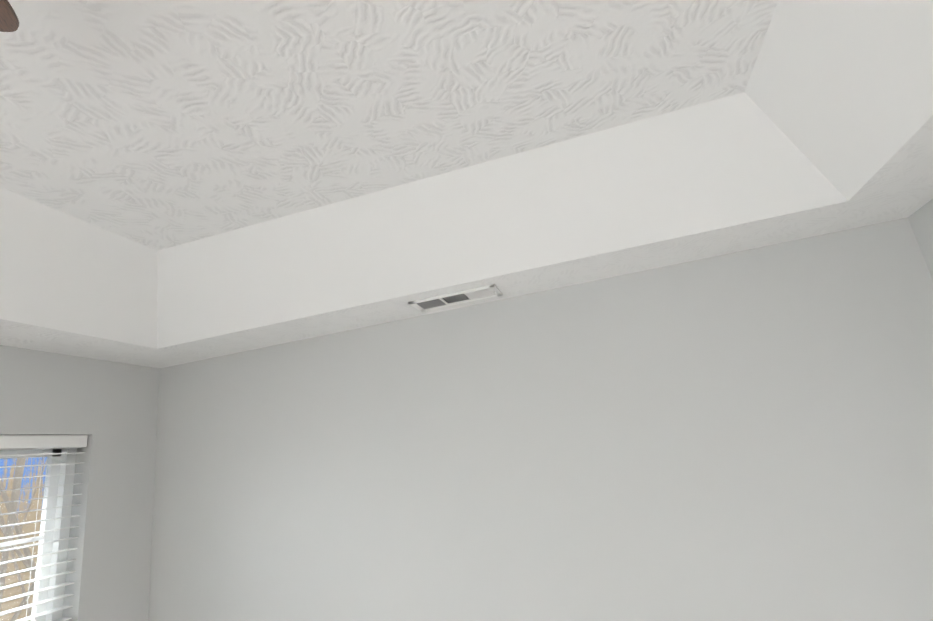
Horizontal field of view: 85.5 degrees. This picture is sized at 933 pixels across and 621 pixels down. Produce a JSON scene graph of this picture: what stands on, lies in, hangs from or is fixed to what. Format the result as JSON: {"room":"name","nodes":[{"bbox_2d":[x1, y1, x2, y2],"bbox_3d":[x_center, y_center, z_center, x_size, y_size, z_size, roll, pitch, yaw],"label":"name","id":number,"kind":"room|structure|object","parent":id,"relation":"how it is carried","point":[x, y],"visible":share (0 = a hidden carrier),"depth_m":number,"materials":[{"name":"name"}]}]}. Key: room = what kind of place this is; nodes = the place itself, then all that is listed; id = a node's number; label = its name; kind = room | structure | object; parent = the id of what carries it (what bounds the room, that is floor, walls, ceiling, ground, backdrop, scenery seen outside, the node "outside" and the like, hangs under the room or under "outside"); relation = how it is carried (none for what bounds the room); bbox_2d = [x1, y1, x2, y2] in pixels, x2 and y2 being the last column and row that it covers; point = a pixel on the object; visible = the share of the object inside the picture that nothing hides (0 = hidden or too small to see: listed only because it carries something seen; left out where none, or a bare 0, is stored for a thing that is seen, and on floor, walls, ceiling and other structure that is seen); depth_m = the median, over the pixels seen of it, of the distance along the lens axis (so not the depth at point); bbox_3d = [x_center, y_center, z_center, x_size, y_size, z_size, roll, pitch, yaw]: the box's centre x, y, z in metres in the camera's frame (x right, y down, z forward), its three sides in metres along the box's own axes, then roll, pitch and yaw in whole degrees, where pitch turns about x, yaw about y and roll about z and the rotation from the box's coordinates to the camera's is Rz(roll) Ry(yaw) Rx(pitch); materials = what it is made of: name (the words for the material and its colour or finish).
{"room":"bedroom","nodes":[
{"label":"bedroom","id":0,"kind":"room"},
{"bbox_2d":[0,345,159,620],"bbox_3d":[-2.172,0.740,0.377,0.160,2.940,4.347,-11,-16,14],"label":"wall","id":1,"kind":"structure","parent":0,"point":[109,409],"depth_m":2.23,"materials":[{"name":"grey paint"}]},
{"bbox_2d":[0,448,76,620],"bbox_3d":[-1.803,1.186,1.665,0.065,1.495,0.860,-11,-16,14],"label":"window","id":2,"kind":"structure","parent":1,"relation":"in","point":[58,512],"depth_m":2.10,"materials":[{"name":"white plastic"}]},
{"bbox_2d":[0,435,87,620],"bbox_3d":[-1.730,1.170,1.647,0.066,1.489,0.848,-11,-16,14],"label":"window blinds","id":3,"kind":"object","parent":2,"relation":"attached to","point":[18,442],"visible":1,"depth_m":2.00,"materials":[{"name":"white plastic"}]},
{"bbox_2d":[0,0,932,367],"bbox_3d":[-0.619,-0.666,0.264,3.430,0.300,4.387,-11,-16,14],"label":"ceiling","id":4,"kind":"structure","parent":0,"point":[188,180],"depth_m":1.54,"materials":[{"name":"white paint"}]},
{"bbox_2d":[0,0,18,31],"bbox_3d":[-0.625,-0.549,0.198,1.136,0.558,1.114,-11,-16,14],"label":"ceiling fan","id":5,"kind":"object","parent":4,"relation":"hanging from","point":[9,21],"visible":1,"depth_m":0.77,"materials":[{"name":"brown wood"}]},
{"bbox_2d":[408,284,502,311],"bbox_3d":[-0.044,-0.046,2.104,0.370,0.016,0.150,-11,-16,14],"label":"ceiling vent","id":6,"kind":"object","parent":4,"relation":"in","point":[460,297],"visible":1,"depth_m":2.10,"materials":[{"name":"white metal"}]},
{"bbox_2d":[148,217,932,620],"bbox_3d":[0.144,0.925,2.058,3.710,2.940,0.160,-11,-16,14],"label":"wall","id":7,"kind":"structure","parent":0,"point":[744,435],"depth_m":1.97,"materials":[{"name":"grey paint"}]},
{"bbox_2d":[908,199,932,278],"bbox_3d":[1.188,0.045,-0.536,0.160,2.940,4.507,-11,-16,14],"label":"wall","id":8,"kind":"structure","parent":0,"point":[921,220],"depth_m":1.78,"materials":[{"name":"grey paint"}]},
{"label":"outside","id":9,"kind":"structure","parent":0,"visible":0},
{"bbox_2d":[0,457,46,620],"bbox_3d":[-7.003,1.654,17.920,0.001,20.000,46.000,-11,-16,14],"label":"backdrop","id":10,"kind":"structure","parent":9,"point":[31,516],"depth_m":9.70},
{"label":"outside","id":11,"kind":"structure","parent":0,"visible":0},
{"bbox_2d":[0,458,46,620],"bbox_3d":[-5.007,0.653,11.123,11.668,17.704,16.652,-11,-16,14],"label":"trees","id":12,"kind":"object","parent":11,"point":[11,518],"depth_m":5.74,"materials":[{"name":"beige plant"}]}
]}

